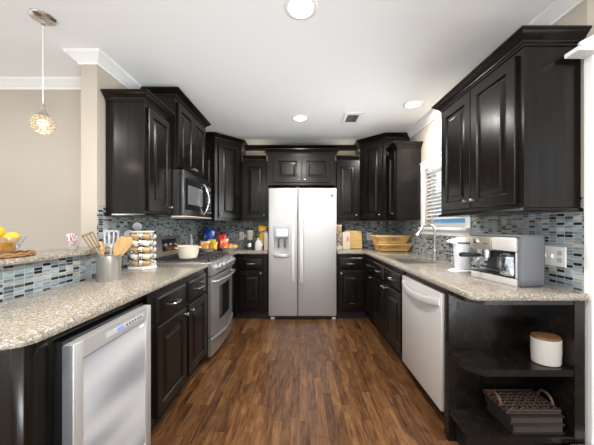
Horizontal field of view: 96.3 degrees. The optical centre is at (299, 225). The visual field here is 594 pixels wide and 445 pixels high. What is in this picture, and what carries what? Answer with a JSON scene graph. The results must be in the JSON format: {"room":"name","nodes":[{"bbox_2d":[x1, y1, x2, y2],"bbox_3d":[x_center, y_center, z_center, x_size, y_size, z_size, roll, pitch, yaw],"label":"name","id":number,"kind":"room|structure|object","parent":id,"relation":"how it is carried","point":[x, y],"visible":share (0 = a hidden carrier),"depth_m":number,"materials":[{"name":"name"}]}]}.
{"room":"kitchen","nodes":[
{"label":"kitchen","id":0,"kind":"room"},
{"bbox_2d":[0,90,80,252],"bbox_3d":[-2.893,0.005,2.340,2.614,2.490,0.120,0,0,0],"label":"wall","id":1,"kind":"structure","parent":0,"point":[40,174],"depth_m":2.28,"materials":[{"name":"beige paint"}]},
{"bbox_2d":[0,77,80,89],"bbox_3d":[-2.893,-1.202,2.245,2.614,0.074,0.070,0,0,0],"label":"trim","id":2,"kind":"structure","parent":1,"relation":"attached to","point":[6,83],"depth_m":2.24,"materials":[{"name":"white paint"}]},
{"bbox_2d":[63,0,584,137],"bbox_3d":[-0.033,-1.202,2.719,3.246,0.074,2.852,0,0,0],"label":"trim","id":3,"kind":"structure","parent":1,"relation":"attached to","point":[557,9],"depth_m":1.89,"materials":[{"name":"white paint"}]},
{"bbox_2d":[81,65,126,246],"bbox_3d":[-1.528,0.005,3.093,0.116,2.490,2.334,0,0,0],"label":"wall","id":4,"kind":"structure","parent":0,"point":[94,78],"depth_m":1.93,"materials":[{"name":"beige paint"}]},
{"bbox_2d":[100,89,175,217],"bbox_3d":[-1.292,-0.540,2.174,0.344,0.930,0.447,0,0,0],"label":"upper cabinet","id":5,"kind":"object","parent":4,"relation":"attached to","point":[138,126],"visible":1,"depth_m":2.00,"materials":[{"name":"brown wood"}]},
{"bbox_2d":[97,205,205,266],"bbox_3d":[-1.467,0.125,3.035,0.006,0.550,2.219,0,0,0],"label":"wall tile","id":6,"kind":"structure","parent":4,"relation":"attached to","point":[160,226],"depth_m":2.57,"materials":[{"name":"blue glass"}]},
{"bbox_2d":[140,87,210,179],"bbox_3d":[-1.268,-0.872,2.780,0.391,0.714,0.870,0,0,0],"label":"upper cabinet","id":7,"kind":"object","parent":4,"relation":"attached to","point":[188,132],"visible":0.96,"depth_m":2.57,"materials":[{"name":"brown wood"}]},
{"bbox_2d":[170,170,211,218],"bbox_3d":[-1.222,-0.295,2.780,0.479,0.430,0.752,0,0,0],"label":"microwave","id":8,"kind":"object","parent":7,"relation":"attached to","point":[190,193],"visible":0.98,"depth_m":2.54,"materials":[{"name":"silver metal"}]},
{"bbox_2d":[177,142,212,219],"bbox_3d":[-1.292,-0.540,3.332,0.344,0.930,0.337,0,0,0],"label":"upper cabinet","id":9,"kind":"object","parent":4,"relation":"attached to","point":[209,148],"visible":0.15,"depth_m":3.35,"materials":[{"name":"brown wood"}]},
{"bbox_2d":[0,0,554,144],"bbox_3d":[-0.300,-1.270,1.500,7.800,0.060,6.200,0,0,0],"label":"ceiling","id":10,"kind":"structure","parent":0,"point":[249,67],"depth_m":1.90,"materials":[{"name":"white paint"}]},
{"bbox_2d":[28,8,57,133],"bbox_3d":[-1.525,-0.894,1.578,0.128,0.693,0.128,0,0,0],"label":"pendant lamp","id":11,"kind":"object","parent":10,"relation":"hanging from","point":[44,18],"visible":1,"depth_m":1.56,"materials":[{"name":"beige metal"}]},
{"bbox_2d":[292,114,307,121],"bbox_3d":[0.000,-1.236,3.054,0.196,0.009,0.196,0,0,0],"label":"recessed light","id":12,"kind":"object","parent":10,"relation":"in","point":[299,117],"visible":1,"depth_m":3.05,"materials":[{"name":"white paint"}]},
{"bbox_2d":[284,0,317,19],"bbox_3d":[0.005,-1.236,1.506,0.196,0.009,0.196,0,0,0],"label":"recessed light","id":13,"kind":"object","parent":10,"relation":"in","point":[295,9],"visible":1,"depth_m":1.51,"materials":[{"name":"white paint"}]},
{"bbox_2d":[341,112,363,123],"bbox_3d":[0.595,-1.235,3.060,0.200,0.010,0.320,0,0,0],"label":"ceiling vent","id":14,"kind":"object","parent":10,"relation":"in","point":[349,117],"visible":1,"depth_m":3.04,"materials":[{"name":"white metal"}]},
{"bbox_2d":[403,99,423,108],"bbox_3d":[1.149,-1.236,2.704,0.196,0.009,0.196,0,0,0],"label":"recessed light","id":15,"kind":"object","parent":10,"relation":"in","point":[416,103],"visible":1,"depth_m":2.69,"materials":[{"name":"white paint"}]},
{"bbox_2d":[151,310,458,444],"bbox_3d":[-0.300,1.280,1.800,7.800,0.060,5.600,0,0,0],"label":"floor","id":16,"kind":"structure","parent":0,"point":[277,381],"depth_m":1.97,"materials":[{"name":"brown wood"}]},
{"bbox_2d":[0,296,143,444],"bbox_3d":[-1.080,0.812,1.149,0.440,0.876,0.642,0,0,0],"label":"cabinet end panel","id":17,"kind":"object","parent":16,"relation":"on","point":[26,372],"visible":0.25,"depth_m":0.84,"materials":[{"name":"brown wood"}]},
{"bbox_2d":[54,303,150,444],"bbox_3d":[-1.049,0.831,1.183,0.502,0.838,0.493,0,0,0],"label":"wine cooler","id":18,"kind":"object","parent":16,"relation":"on","point":[102,367],"visible":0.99,"depth_m":1.11,"materials":[{"name":"silver metal"}]},
{"bbox_2d":[0,263,207,349],"bbox_3d":[-1.143,0.353,1.587,0.636,0.037,1.610,0,0,0],"label":"countertop","id":19,"kind":"structure","parent":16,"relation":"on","point":[30,319],"depth_m":1.18,"materials":[{"name":"stone"}]},
{"bbox_2d":[96,254,120,281],"bbox_3d":[-1.193,0.259,1.660,0.132,0.152,0.132,0,0,0],"label":"utensil crock","id":20,"kind":"object","parent":19,"relation":"on","point":[108,268],"visible":0.91,"depth_m":1.61,"materials":[{"name":"silver metal"}]},
{"bbox_2d":[81,231,100,255],"bbox_3d":[-1.246,0.178,1.641,0.161,0.294,0.016,0,0,-37],"label":"slotted turner","id":21,"kind":"object","parent":20,"relation":"in","point":[96,248],"visible":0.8,"depth_m":1.62,"materials":[{"name":"brown wood"}]},
{"bbox_2d":[97,241,104,255],"bbox_3d":[-1.226,0.212,1.671,0.108,0.227,0.042,0,0,20],"label":"wooden spoon","id":22,"kind":"object","parent":20,"relation":"in","point":[102,248],"visible":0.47,"depth_m":1.68,"materials":[{"name":"brown wood"}]},
{"bbox_2d":[103,230,118,255],"bbox_3d":[-1.189,0.174,1.686,0.046,0.299,0.086,0,0,41],"label":"slotted turner","id":23,"kind":"object","parent":20,"relation":"in","point":[104,231],"visible":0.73,"depth_m":1.68,"materials":[{"name":"silver metal"}]},
{"bbox_2d":[113,236,127,255],"bbox_3d":[-1.150,0.193,1.650,0.137,0.265,0.042,0,0,-9],"label":"wooden spoon","id":24,"kind":"object","parent":20,"relation":"in","point":[120,244],"visible":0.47,"depth_m":1.65,"materials":[{"name":"brown wood"}]},
{"bbox_2d":[120,236,132,256],"bbox_3d":[-1.139,0.196,1.691,0.130,0.259,0.035,0,0,-12],"label":"wooden spoon","id":25,"kind":"object","parent":20,"relation":"in","point":[129,243],"visible":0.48,"depth_m":1.70,"materials":[{"name":"brown wood"}]},
{"bbox_2d":[133,222,141,240],"bbox_3d":[-1.402,0.152,2.307,0.078,0.366,0.035,0,0,-18],"label":"skimmer","id":26,"kind":"object","parent":19,"relation":"on","point":[137,226],"visible":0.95,"depth_m":2.30,"materials":[{"name":"silver metal"}]},
{"bbox_2d":[128,231,156,269],"bbox_3d":[-1.250,0.186,2.115,0.224,0.298,0.194,0,0,0],"label":"spice rack","id":27,"kind":"object","parent":19,"relation":"on","point":[130,267],"visible":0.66,"depth_m":2.05,"materials":[{"name":"white plastic"}]},
{"bbox_2d":[129,259,138,266],"bbox_3d":[-1.277,0.288,2.052,0.081,0.058,0.043,0,0,24],"label":"spice jar","id":28,"kind":"object","parent":27,"relation":"on","point":[132,262],"visible":0.97,"depth_m":2.04,"materials":[{"name":"brown glass"}]},
{"bbox_2d":[129,253,138,260],"bbox_3d":[-1.277,0.235,2.052,0.081,0.058,0.043,0,0,24],"label":"spice jar","id":29,"kind":"object","parent":27,"relation":"in","point":[134,256],"visible":0.97,"depth_m":2.04,"materials":[{"name":"white glass"}]},
{"bbox_2d":[129,246,138,253],"bbox_3d":[-1.277,0.183,2.052,0.081,0.058,0.043,0,0,24],"label":"spice jar","id":30,"kind":"object","parent":27,"relation":"in","point":[133,249],"visible":0.92,"depth_m":2.03,"materials":[{"name":"brown"}]},
{"bbox_2d":[129,233,138,239],"bbox_3d":[-1.277,0.078,2.052,0.081,0.058,0.043,0,0,24],"label":"spice jar","id":31,"kind":"object","parent":27,"relation":"in","point":[133,235],"visible":0.84,"depth_m":2.03,"materials":[{"name":"brown glass"}]},
{"bbox_2d":[138,260,149,265],"bbox_3d":[-1.208,0.288,2.060,0.081,0.058,0.043,0,0,-36],"label":"spice jar","id":32,"kind":"object","parent":27,"relation":"on","point":[141,262],"visible":1,"depth_m":2.04,"materials":[{"name":"brown"}]},
{"bbox_2d":[138,253,149,259],"bbox_3d":[-1.208,0.235,2.060,0.081,0.058,0.043,0,0,-36],"label":"spice jar","id":33,"kind":"object","parent":27,"relation":"in","point":[141,255],"visible":1,"depth_m":2.05,"materials":[{"name":"beige glass"}]},
{"bbox_2d":[138,246,149,252],"bbox_3d":[-1.208,0.183,2.060,0.081,0.058,0.043,0,0,-36],"label":"spice jar","id":34,"kind":"object","parent":27,"relation":"in","point":[141,249],"visible":1,"depth_m":2.04,"materials":[{"name":"brown"}]},
{"bbox_2d":[138,239,149,245],"bbox_3d":[-1.208,0.131,2.060,0.081,0.058,0.043,0,0,-36],"label":"spice jar","id":35,"kind":"object","parent":27,"relation":"in","point":[141,242],"visible":1,"depth_m":2.04,"materials":[{"name":"white"}]},
{"bbox_2d":[138,233,149,239],"bbox_3d":[-1.208,0.078,2.060,0.081,0.058,0.043,0,0,-36],"label":"spice jar","id":36,"kind":"object","parent":27,"relation":"in","point":[140,235],"visible":1,"depth_m":2.05,"materials":[{"name":"brown glass"}]},
{"bbox_2d":[148,252,156,258],"bbox_3d":[-1.181,0.235,2.123,0.043,0.058,0.081,0,0,-6],"label":"spice jar","id":37,"kind":"object","parent":27,"relation":"in","point":[152,255],"visible":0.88,"depth_m":2.10,"materials":[{"name":"white"}]},
{"bbox_2d":[135,277,188,429],"bbox_3d":[-1.063,0.812,1.722,0.535,0.876,0.493,0,0,0],"label":"base cabinet","id":38,"kind":"object","parent":16,"relation":"on","point":[169,314],"visible":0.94,"depth_m":1.66,"materials":[{"name":"brown wood"}]},
{"bbox_2d":[138,235,235,361],"bbox_3d":[-1.092,0.679,2.780,0.740,1.142,0.756,0,0,0],"label":"range","id":39,"kind":"object","parent":16,"relation":"on","point":[219,271],"visible":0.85,"depth_m":2.63,"materials":[{"name":"silver metal"}]},
{"bbox_2d":[174,245,200,258],"bbox_3d":[-1.072,0.247,2.550,0.202,0.116,0.202,0,0,10],"label":"cooking pot","id":40,"kind":"object","parent":39,"relation":"on","point":[184,251],"visible":1,"depth_m":2.47,"materials":[{"name":"beige ceramic"}]},
{"bbox_2d":[156,254,231,264],"bbox_3d":[-1.105,0.343,2.780,0.610,0.024,0.756,0,0,0],"label":"cooktop","id":41,"kind":"object","parent":39,"relation":"in","point":[218,258],"depth_m":2.59,"materials":[{"name":"silver metal"}]},
{"bbox_2d":[177,268,206,394],"bbox_3d":[-1.063,0.812,2.178,0.535,0.876,0.415,0,0,0],"label":"base cabinet","id":42,"kind":"object","parent":16,"relation":"on","point":[196,297],"visible":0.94,"depth_m":2.13,"materials":[{"name":"brown wood"}]},
{"bbox_2d":[232,255,235,316],"bbox_3d":[-1.167,0.812,3.656,0.590,0.876,0.962,0,0,0],"label":"base cabinet","id":43,"kind":"object","parent":16,"relation":"on","point":[233,265],"visible":0.02,"depth_m":3.49,"materials":[{"name":"black wood"}]},
{"bbox_2d":[199,248,267,255],"bbox_3d":[-0.945,0.353,3.653,1.034,0.037,0.966,0,0,0],"label":"countertop","id":44,"kind":"structure","parent":43,"relation":"on","point":[238,250],"depth_m":3.50,"materials":[{"name":"stone"}]},
{"bbox_2d":[199,248,213,251],"bbox_3d":[-1.205,0.309,3.480,0.225,0.051,0.225,0,0,0],"label":"tray","id":45,"kind":"object","parent":44,"relation":"on","point":[201,249],"visible":0.77,"depth_m":3.40,"materials":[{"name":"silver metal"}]},
{"bbox_2d":[199,241,210,249],"bbox_3d":[-1.247,0.257,3.488,0.140,0.120,0.068,0,0,-6],"label":"snack bag","id":46,"kind":"object","parent":45,"relation":"on","point":[203,244],"visible":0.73,"depth_m":3.47,"materials":[{"name":"orange plastic"}]},
{"bbox_2d":[209,242,217,249],"bbox_3d":[-1.131,0.256,3.473,0.115,0.099,0.067,0,0,11],"label":"snack bag","id":47,"kind":"object","parent":45,"relation":"on","point":[212,244],"visible":0.91,"depth_m":3.45,"materials":[{"name":"yellow plastic"}]},
{"bbox_2d":[204,228,214,240],"bbox_3d":[-1.290,0.185,3.780,0.155,0.300,0.099,0,0,-3],"label":"bag","id":48,"kind":"object","parent":44,"relation":"on","point":[209,233],"visible":0.5,"depth_m":3.75,"materials":[{"name":"blue plastic"}]},
{"bbox_2d":[217,234,226,248],"bbox_3d":[-1.115,0.228,3.800,0.135,0.215,0.079,0,0,3],"label":"bag","id":49,"kind":"object","parent":44,"relation":"on","point":[219,236],"visible":0.52,"depth_m":3.78,"materials":[{"name":"red plastic"}]},
{"bbox_2d":[219,247,237,250],"bbox_3d":[-0.965,0.309,3.600,0.266,0.051,0.266,0,0,0],"label":"tray","id":50,"kind":"object","parent":44,"relation":"on","point":[234,248],"visible":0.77,"depth_m":3.52,"materials":[{"name":"silver metal"}]},
{"bbox_2d":[219,239,228,248],"bbox_3d":[-1.032,0.243,3.611,0.120,0.144,0.062,0,0,-9],"label":"snack bag","id":51,"kind":"object","parent":50,"relation":"on","point":[223,242],"visible":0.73,"depth_m":3.59,"materials":[{"name":"red plastic"}]},
{"bbox_2d":[245,227,256,249],"bbox_3d":[-0.697,0.173,3.797,0.155,0.323,0.125,0,0,0],"label":"blender","id":52,"kind":"object","parent":44,"relation":"on","point":[250,231],"visible":0.99,"depth_m":3.76,"materials":[{"name":"black plastic"}]},
{"bbox_2d":[246,230,253,239],"bbox_3d":[-0.715,0.129,3.800,0.116,0.138,0.116,0,0,0],"label":"jar","id":53,"kind":"object","parent":52,"relation":"on","point":[249,233],"depth_m":3.76,"materials":[{"name":"beige glass"}]},
{"bbox_2d":[255,238,262,249],"bbox_3d":[-0.569,0.249,3.680,0.113,0.172,0.070,0,0,0],"label":"plastic jug","id":54,"kind":"object","parent":44,"relation":"on","point":[258,245],"visible":0.95,"depth_m":3.66,"materials":[{"name":"white plastic"}]},
{"bbox_2d":[258,226,266,248],"bbox_3d":[-0.535,0.168,3.840,0.130,0.335,0.079,0,0,-6],"label":"snack bag","id":55,"kind":"object","parent":44,"relation":"on","point":[262,229],"visible":0.58,"depth_m":3.81,"materials":[{"name":"yellow plastic"}]},
{"bbox_2d":[264,231,267,249],"bbox_3d":[-0.469,0.204,3.720,0.057,0.262,0.080,0,0,0],"label":"carton","id":56,"kind":"object","parent":44,"relation":"on","point":[266,232],"visible":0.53,"depth_m":3.68,"materials":[{"name":"beige cardboard"}]},
{"bbox_2d":[235,254,268,317],"bbox_3d":[-0.652,0.812,3.815,0.431,0.876,0.645,0,0,0],"label":"base cabinet","id":57,"kind":"object","parent":16,"relation":"on","point":[251,270],"visible":0.97,"depth_m":3.53,"materials":[{"name":"brown wood"}]},
{"bbox_2d":[268,187,336,318],"bbox_3d":[0.033,0.362,3.792,0.910,1.775,0.637,0,0,0],"label":"refrigerator","id":58,"kind":"object","parent":16,"relation":"on","point":[302,222],"visible":1,"depth_m":3.54,"materials":[{"name":"grey metal"}]},
{"bbox_2d":[336,254,365,317],"bbox_3d":[0.692,0.812,3.815,0.384,0.876,0.645,0,0,0],"label":"base cabinet","id":59,"kind":"object","parent":16,"relation":"on","point":[351,268],"visible":0.96,"depth_m":3.53,"materials":[{"name":"brown wood"}]},
{"bbox_2d":[373,258,410,371],"bbox_3d":[1.148,0.812,2.720,0.629,0.876,0.916,0,0,0],"label":"base cabinet","id":60,"kind":"object","parent":16,"relation":"on","point":[387,279],"visible":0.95,"depth_m":2.60,"materials":[{"name":"brown wood"}]},
{"bbox_2d":[337,248,588,300],"bbox_3d":[0.978,0.353,2.723,0.966,0.037,2.828,0,0,0],"label":"countertop","id":61,"kind":"structure","parent":60,"relation":"on","point":[435,272],"depth_m":1.52,"materials":[{"name":"stone"}]},
{"bbox_2d":[337,232,341,248],"bbox_3d":[0.551,0.210,3.860,0.098,0.250,0.121,0,0,0],"label":"carton","id":62,"kind":"object","parent":61,"relation":"on","point":[339,234],"visible":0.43,"depth_m":3.80,"materials":[{"name":"beige cardboard"}]},
{"bbox_2d":[342,232,349,248],"bbox_3d":[0.661,0.210,3.818,0.108,0.250,0.064,0,0,0],"label":"package","id":63,"kind":"object","parent":61,"relation":"on","point":[345,235],"visible":0.94,"depth_m":3.79,"materials":[{"name":"beige cardboard"}]},
{"bbox_2d":[345,230,361,248],"bbox_3d":[0.790,0.200,3.939,0.250,0.266,0.074,0,0,0],"label":"cutting board","id":64,"kind":"object","parent":61,"relation":"on","point":[355,235],"visible":0.76,"depth_m":3.93,"materials":[{"name":"yellow wood"}]},
{"bbox_2d":[370,235,411,251],"bbox_3d":[1.216,0.230,3.583,0.478,0.210,0.312,0,0,0],"label":"basket","id":65,"kind":"object","parent":61,"relation":"on","point":[382,244],"visible":1,"depth_m":3.49,"materials":[{"name":"wicker"}]},
{"bbox_2d":[393,259,425,262],"bbox_3d":[1.113,0.448,2.680,0.359,0.148,0.604,0,0,0],"label":"sink","id":66,"kind":"object","parent":61,"relation":"in","point":[399,260],"visible":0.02,"depth_m":2.97,"materials":[{"name":"silver metal"}]},
{"bbox_2d":[416,224,439,259],"bbox_3d":[1.253,0.155,2.610,0.218,0.360,0.094,0,0,0],"label":"faucet","id":67,"kind":"object","parent":61,"relation":"on","point":[435,251],"visible":1,"depth_m":2.62,"materials":[{"name":"silver metal"}]},
{"bbox_2d":[446,237,479,272],"bbox_3d":[1.194,0.207,1.955,0.221,0.256,0.124,0,0,0],"label":"water pitcher","id":68,"kind":"object","parent":61,"relation":"on","point":[460,244],"visible":0.9,"depth_m":1.92,"materials":[{"name":"white plastic"}]},
{"bbox_2d":[469,233,544,287],"bbox_3d":[1.231,0.192,1.615,0.178,0.286,0.348,0,0,-9],"label":"coffee machine","id":69,"kind":"object","parent":61,"relation":"on","point":[529,249],"visible":0.99,"depth_m":1.46,"materials":[{"name":"silver metal"}]},
{"bbox_2d":[459,252,492,259],"bbox_3d":[1.117,0.191,1.698,0.227,0.052,0.066,0,0,-3],"label":"portafilter","id":70,"kind":"object","parent":69,"relation":"attached to","point":[461,254],"visible":0.85,"depth_m":1.67,"materials":[{"name":"silver metal"}]},
{"bbox_2d":[481,254,492,259],"bbox_3d":[1.197,0.197,1.702,0.066,0.040,0.066,0,0,0],"label":"basket","id":71,"kind":"object","parent":70,"relation":"on","point":[487,256],"depth_m":1.68,"materials":[{"name":"silver metal"}]},
{"bbox_2d":[472,269,517,279],"bbox_3d":[1.224,0.292,1.625,0.105,0.005,0.316,0,0,-9],"label":"drip tray","id":72,"kind":"object","parent":69,"relation":"on","point":[484,272],"depth_m":1.65,"materials":[{"name":"silver plastic"}]},
{"bbox_2d":[496,252,515,276],"bbox_3d":[1.225,0.220,1.545,0.138,0.136,0.128,0,0,37],"label":"coffee carafe","id":73,"kind":"object","parent":69,"relation":"in","point":[505,263],"visible":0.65,"depth_m":1.52,"materials":[{"name":"clear glass"}]},
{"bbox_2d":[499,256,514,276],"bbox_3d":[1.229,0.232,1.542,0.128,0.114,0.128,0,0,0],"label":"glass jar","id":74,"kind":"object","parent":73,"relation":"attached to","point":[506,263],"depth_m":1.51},
{"bbox_2d":[366,255,419,329],"bbox_3d":[1.148,0.812,3.361,0.629,0.876,0.358,0,0,0],"label":"base cabinet","id":75,"kind":"object","parent":16,"relation":"on","point":[369,261],"visible":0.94,"depth_m":3.32,"materials":[{"name":"brown wood"}]},
{"bbox_2d":[402,272,443,417],"bbox_3d":[1.127,0.816,1.933,0.626,0.868,0.623,0,0,0],"label":"dishwasher","id":76,"kind":"object","parent":16,"relation":"on","point":[422,300],"visible":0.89,"depth_m":1.84,"materials":[{"name":"silver metal"}]},
{"bbox_2d":[444,289,584,444],"bbox_3d":[1.152,0.812,1.474,0.576,0.876,0.275,0,0,0],"label":"base cabinet","id":77,"kind":"object","parent":16,"relation":"on","point":[487,343],"visible":0.71,"depth_m":1.49,"materials":[{"name":"black wood"}]},
{"bbox_2d":[487,403,564,433],"bbox_3d":[1.220,1.040,1.452,0.265,0.046,0.187,0,0,0],"label":"book","id":78,"kind":"object","parent":77,"relation":"on","point":[514,429],"visible":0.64,"depth_m":1.36,"materials":[{"name":"black paper"}]},
{"bbox_2d":[485,394,564,424],"bbox_3d":[1.214,0.995,1.452,0.277,0.044,0.187,0,0,0],"label":"book","id":79,"kind":"object","parent":78,"relation":"on","point":[512,419],"visible":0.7,"depth_m":1.36,"materials":[{"name":"black paper"}]},
{"bbox_2d":[483,389,561,413],"bbox_3d":[1.206,0.938,1.460,0.291,0.070,0.180,0,0,0],"label":"woven basket","id":80,"kind":"object","parent":79,"relation":"on","point":[510,393],"visible":1,"depth_m":1.44,"materials":[{"name":"brown wicker"}]},
{"bbox_2d":[530,332,561,366],"bbox_3d":[1.308,0.651,1.415,0.138,0.147,0.110,0,0,0],"label":"canister","id":81,"kind":"object","parent":77,"relation":"on","point":[545,348],"visible":1,"depth_m":1.38,"materials":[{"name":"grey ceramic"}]},
{"bbox_2d":[246,151,366,270],"bbox_3d":[0.000,0.005,4.202,2.940,2.490,0.115,0,0,0],"label":"wall","id":82,"kind":"structure","parent":0,"point":[247,152],"depth_m":4.14,"materials":[{"name":"beige paint"}]},
{"bbox_2d":[193,132,247,220],"bbox_3d":[-1.125,-0.651,3.807,0.679,1.152,0.664,0,0,0],"label":"upper cabinet","id":83,"kind":"object","parent":82,"relation":"attached to","point":[227,153],"visible":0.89,"depth_m":3.63,"materials":[{"name":"brown wood"}]},
{"bbox_2d":[242,155,269,220],"bbox_3d":[-0.649,-0.540,3.962,0.375,0.930,0.354,0,0,0],"label":"upper cabinet","id":84,"kind":"object","parent":82,"relation":"attached to","point":[255,187],"visible":0.99,"depth_m":3.82,"materials":[{"name":"brown wood"}]},
{"bbox_2d":[206,221,393,247],"bbox_3d":[0.000,0.125,4.142,2.928,0.550,0.006,0,0,0],"label":"wall tile","id":85,"kind":"structure","parent":82,"relation":"attached to","point":[233,229],"depth_m":4.14,"materials":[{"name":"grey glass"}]},
{"bbox_2d":[263,148,339,188],"bbox_3d":[0.020,-0.790,3.832,1.020,0.480,0.614,0,0,0],"label":"upper cabinet","id":86,"kind":"object","parent":82,"relation":"attached to","point":[287,167],"visible":1,"depth_m":3.57,"materials":[{"name":"brown wood"}]},
{"bbox_2d":[244,145,356,150],"bbox_3d":[0.013,-1.121,3.822,1.605,0.068,0.075,0,0,0],"label":"valance","id":87,"kind":"object","parent":86,"relation":"attached to","point":[247,147],"visible":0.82,"depth_m":3.80,"materials":[{"name":"brown wood"}]},
{"bbox_2d":[333,155,359,220],"bbox_3d":[0.681,-0.540,3.962,0.362,0.930,0.354,0,0,0],"label":"upper cabinet","id":88,"kind":"object","parent":82,"relation":"attached to","point":[347,167],"visible":0.98,"depth_m":3.82,"materials":[{"name":"brown wood"}]},
{"bbox_2d":[354,132,409,220],"bbox_3d":[1.137,-0.651,3.814,0.654,1.152,0.649,0,0,0],"label":"upper cabinet","id":89,"kind":"object","parent":82,"relation":"attached to","point":[373,155],"visible":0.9,"depth_m":3.64,"materials":[{"name":"brown wood"}]},
{"bbox_2d":[410,0,593,262],"bbox_3d":[1.530,0.005,2.811,0.120,2.490,2.898,0,0,0],"label":"wall","id":90,"kind":"structure","parent":0,"point":[583,14],"depth_m":1.50,"materials":[{"name":"beige paint"}]},
{"bbox_2d":[386,141,422,219],"bbox_3d":[1.290,-0.540,3.341,0.347,0.930,0.368,0,0,0],"label":"upper cabinet","id":91,"kind":"object","parent":90,"relation":"attached to","point":[404,157],"visible":1,"depth_m":3.21,"materials":[{"name":"brown wood"}]},
{"bbox_2d":[418,153,470,236],"bbox_3d":[1.498,-0.327,2.739,0.155,0.847,0.937,0,0,0],"label":"window","id":92,"kind":"structure","parent":90,"relation":"in","point":[460,229],"depth_m":2.92,"materials":[{"name":"white paint"}]},
{"bbox_2d":[426,163,464,219],"bbox_3d":[1.506,-0.365,2.740,0.057,0.585,0.782,0,0,0],"label":"window blind","id":93,"kind":"object","parent":92,"relation":"attached to","point":[436,168],"visible":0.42,"depth_m":2.95,"materials":[{"name":"white plastic"}]},
{"bbox_2d":[394,197,583,291],"bbox_3d":[1.467,0.125,2.751,0.006,0.550,2.776,0,0,0],"label":"wall tile","id":94,"kind":"structure","parent":90,"relation":"attached to","point":[566,229],"depth_m":1.65,"materials":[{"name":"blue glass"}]},
{"bbox_2d":[545,246,566,267],"bbox_3d":[1.456,0.173,1.538,0.016,0.112,0.155,0,0,0],"label":"switch plate","id":95,"kind":"object","parent":94,"relation":"attached to","point":[554,255],"visible":0.78,"depth_m":1.51,"materials":[{"name":"white plastic"}]},
{"bbox_2d":[557,251,561,262],"bbox_3d":[1.458,0.173,1.492,0.003,0.064,0.028,0,0,0],"label":"socket","id":96,"kind":"object","parent":95,"relation":"attached to","point":[559,253],"depth_m":1.49,"materials":[{"name":"grey plastic"}]},
{"bbox_2d":[431,25,591,216],"bbox_3d":[1.288,-0.540,1.792,0.351,0.930,0.921,0,0,0],"label":"upper cabinet","id":97,"kind":"object","parent":90,"relation":"attached to","point":[511,127],"visible":0.99,"depth_m":1.42,"materials":[{"name":"brown wood"}]},
{"bbox_3d":[-1.405,0.716,1.360,0.129,1.068,1.120,0,0,0],"label":"wall","id":98,"kind":"structure","parent":0,"visible":0},
{"bbox_2d":[0,252,112,301],"bbox_3d":[-1.338,0.291,1.360,0.006,0.218,1.120,0,0,0],"label":"tile","id":99,"kind":"structure","parent":98,"relation":"attached to","point":[20,280],"depth_m":1.39,"materials":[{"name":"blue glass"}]},
{"bbox_2d":[0,247,113,266],"bbox_3d":[-1.455,0.165,1.341,0.310,0.030,1.162,0,0,0],"label":"bar","id":100,"kind":"object","parent":98,"relation":"on","point":[52,254],"visible":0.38,"depth_m":1.44,"materials":[{"name":"stone"}]},
{"bbox_2d":[0,250,35,258],"bbox_3d":[-1.455,0.138,1.260,0.248,0.025,0.327,0,0,0],"label":"woven tray","id":101,"kind":"object","parent":100,"relation":"on","point":[19,253],"visible":0.96,"depth_m":1.30,"materials":[{"name":"brown wicker"}]},
{"bbox_3d":[-1.465,0.098,1.275,0.224,0.095,0.224,0,0,0],"label":"fruit bowl","id":102,"kind":"object","parent":101,"relation":"on","visible":0},
{"bbox_2d":[0,226,4,238],"bbox_3d":[-1.461,0.027,1.279,0.058,0.068,0.057,0,0,14],"label":"lemon","id":103,"kind":"object","parent":102,"relation":"in","point":[2,230],"visible":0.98,"depth_m":1.28,"materials":[{"name":"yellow food"}]},
{"bbox_2d":[0,241,15,252],"bbox_3d":[-1.465,0.103,1.321,0.062,0.057,0.060,0,0,0],"label":"orange","id":104,"kind":"object","parent":102,"relation":"in","point":[8,247],"visible":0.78,"depth_m":1.31,"materials":[{"name":"orange food"}]},
{"bbox_2d":[3,232,20,243],"bbox_3d":[-1.410,0.058,1.303,0.061,0.058,0.063,0,0,-35],"label":"lemon","id":105,"kind":"object","parent":102,"relation":"in","point":[10,237],"visible":1,"depth_m":1.29,"materials":[{"name":"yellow food"}]},
{"bbox_2d":[63,246,78,250],"bbox_3d":[-1.375,0.135,1.600,0.072,0.030,0.072,0,0,0],"label":"dish","id":106,"kind":"object","parent":100,"relation":"on","point":[67,248],"visible":0.95,"depth_m":1.58,"materials":[{"name":"grey ceramic"}]},
{"bbox_2d":[66,233,77,245],"bbox_3d":[-1.363,0.088,1.594,0.131,0.090,0.016,0,0,30],"label":"napkin","id":107,"kind":"object","parent":106,"relation":"in","point":[72,239],"visible":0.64,"depth_m":1.59,"materials":[{"name":"paper"}]},
{"bbox_3d":[2.595,0.005,1.421,2.010,2.490,0.117,0,0,0],"label":"wall","id":108,"kind":"structure","parent":0,"visible":0},
{"bbox_2d":[564,35,593,58],"bbox_3d":[1.573,-0.915,1.320,0.455,0.120,0.080,0,0,0],"label":"trim","id":109,"kind":"structure","parent":108,"relation":"attached to","point":[585,48],"depth_m":1.30,"materials":[{"name":"white paint"}]},
{"bbox_2d":[584,55,593,444],"bbox_3d":[1.536,0.198,1.338,0.167,2.105,0.046,0,0,0],"label":"trim","id":110,"kind":"structure","parent":108,"relation":"attached to","point":[589,61],"depth_m":1.33,"materials":[{"name":"white paint"}]},
{"label":"outside","id":111,"kind":"structure","parent":0,"visible":0},
{"bbox_2d":[436,192,464,222],"bbox_3d":[5.750,0.050,7.100,1.700,3.400,10.200,0,0,0],"label":"sky","id":112,"kind":"structure","parent":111,"point":[458,220],"depth_m":9.41,"materials":[{"name":"blue"}]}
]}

